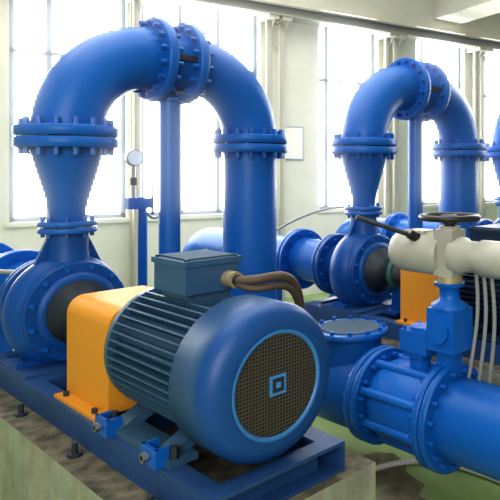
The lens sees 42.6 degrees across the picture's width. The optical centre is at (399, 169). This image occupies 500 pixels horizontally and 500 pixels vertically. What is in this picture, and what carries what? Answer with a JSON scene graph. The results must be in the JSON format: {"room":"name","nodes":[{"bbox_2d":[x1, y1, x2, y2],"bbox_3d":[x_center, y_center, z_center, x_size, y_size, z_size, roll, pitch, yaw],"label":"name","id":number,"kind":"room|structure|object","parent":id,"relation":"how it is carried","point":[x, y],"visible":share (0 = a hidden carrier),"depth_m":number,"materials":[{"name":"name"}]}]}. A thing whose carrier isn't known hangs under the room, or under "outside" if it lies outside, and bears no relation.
{"room":"pump room","nodes":[
{"label":"pump room","id":0,"kind":"room"},
{"bbox_2d":[54,285,151,422],"bbox_3d":[-1.101,0.720,2.528,0.385,0.400,0.480,0,0,41],"label":"guard","id":1,"kind":"object","parent":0,"point":[90,391],"depth_m":2.38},
{"bbox_2d":[0,0,499,300],"bbox_3d":[0.535,-0.830,4.193,15.500,4.700,7.800,0,0,-36],"label":"wall","id":2,"kind":"structure","parent":0,"point":[309,58],"depth_m":7.11,"materials":[{"name":"white paint"}]},
{"bbox_2d":[13,293,499,499],"bbox_3d":[0.351,1.568,4.988,16.000,0.104,18.000,0,0,41],"label":"floor","id":3,"kind":"structure","parent":0,"point":[460,484],"depth_m":3.00,"materials":[{"name":"green paint"}]},
{"bbox_2d":[0,388,375,499],"bbox_3d":[-1.201,1.270,2.615,2.320,0.500,0.730,0,0,41],"label":"concrete plinth","id":4,"kind":"structure","parent":3,"relation":"on","point":[35,464],"depth_m":2.14,"materials":[{"name":"concrete"}]},
{"bbox_2d":[0,233,123,376],"bbox_3d":[-2.225,0.914,3.488,3.170,1.212,0.532,0,0,41],"label":"pump","id":5,"kind":"object","parent":4,"relation":"on","point":[35,299],"visible":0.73,"depth_m":2.82,"materials":[{"name":"blue metal"}]},
{"bbox_2d":[0,351,344,499],"bbox_3d":[-1.118,0.940,2.543,2.020,0.160,0.655,0,0,41],"label":"frame","id":6,"kind":"object","parent":4,"relation":"on","point":[318,456],"depth_m":2.04,"materials":[{"name":"blue metal"}]},
{"bbox_2d":[104,249,329,469],"bbox_3d":[-0.706,0.615,2.186,0.871,0.610,0.500,0,0,41],"label":"motor","id":7,"kind":"object","parent":6,"relation":"on","point":[242,379],"depth_m":1.95,"materials":[{"name":"blue metal"}]},
{"bbox_2d":[235,271,304,309],"bbox_3d":[-0.438,0.928,2.343,0.131,1.117,0.442,0,0,26],"label":"hose","id":8,"kind":"object","parent":7,"relation":"attached to","point":[289,278],"visible":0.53,"depth_m":2.19,"materials":[{"name":"brown rubber"}]},
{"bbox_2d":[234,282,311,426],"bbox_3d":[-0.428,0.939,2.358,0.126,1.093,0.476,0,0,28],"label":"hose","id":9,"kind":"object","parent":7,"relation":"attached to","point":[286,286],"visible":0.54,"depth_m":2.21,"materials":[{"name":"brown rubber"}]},
{"bbox_2d":[0,149,499,482],"bbox_3d":[-0.999,0.644,4.034,4.770,1.752,2.647,0,0,16],"label":"auxiliary line","id":10,"kind":"object","parent":3,"relation":"on","point":[133,158],"visible":0.41,"depth_m":4.04,"materials":[{"name":"blue paint"}]},
{"bbox_2d":[12,16,499,480],"bbox_3d":[0.318,0.346,2.053,4.607,2.347,1.595,0,0,41],"label":"pipe","id":11,"kind":"object","parent":3,"relation":"on","point":[441,413],"visible":0.91,"depth_m":2.90,"materials":[{"name":"blue metal"}]},
{"bbox_2d":[316,321,499,385],"bbox_3d":[0.173,1.270,3.819,2.320,0.500,0.730,0,0,41],"label":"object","id":12,"kind":"structure","parent":3,"relation":"on","point":[496,368],"depth_m":3.17,"materials":[{"name":"concrete"}]},
{"bbox_2d":[182,215,400,315],"bbox_3d":[-0.851,0.914,4.692,3.170,1.212,0.532,0,0,41],"label":"pump","id":13,"kind":"object","parent":12,"relation":"on","point":[356,267],"visible":0.56,"depth_m":4.09,"materials":[{"name":"blue metal"}]},
{"bbox_2d":[304,296,499,365],"bbox_3d":[0.256,0.940,3.747,2.020,0.160,0.655,0,0,41],"label":"frame","id":14,"kind":"object","parent":12,"relation":"on","point":[321,309],"depth_m":3.94,"materials":[{"name":"blue metal"}]},
{"bbox_2d":[460,223,499,344],"bbox_3d":[0.668,0.615,3.390,0.871,0.610,0.500,0,0,41],"label":"motor","id":15,"kind":"object","parent":14,"relation":"on","point":[491,232],"depth_m":3.32,"materials":[{"name":"metal"}]},
{"bbox_2d":[330,57,486,238],"bbox_3d":[1.712,0.346,3.280,4.607,2.347,1.655,0,0,41],"label":"pipe","id":16,"kind":"object","parent":3,"relation":"on","point":[414,91],"visible":0.84,"depth_m":4.44,"materials":[{"name":"blue metal"}]},
{"bbox_2d":[483,111,499,205],"bbox_3d":[2.943,0.346,4.595,4.607,2.347,1.655,0,0,41],"label":"pipe","id":17,"kind":"object","parent":3,"relation":"on","point":[493,151],"visible":0.89,"depth_m":5.42,"materials":[{"name":"blue metal"}]},
{"bbox_2d":[395,269,439,325],"bbox_3d":[0.273,0.720,3.733,0.385,0.400,0.480,0,0,41],"label":"guard","id":18,"kind":"object","parent":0,"point":[418,290],"depth_m":3.63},
{"bbox_3d":[1.404,1.270,5.134,2.320,0.500,0.730,0,0,41],"label":"floor","id":19,"kind":"structure","parent":0,"visible":0},
{"bbox_2d":[328,206,499,297],"bbox_3d":[0.381,0.914,6.007,3.170,1.212,0.532,0,0,41],"label":"pump","id":20,"kind":"object","parent":19,"relation":"on","point":[397,220],"visible":0.14,"depth_m":6.23,"materials":[{"name":"blue metal"}]}
]}

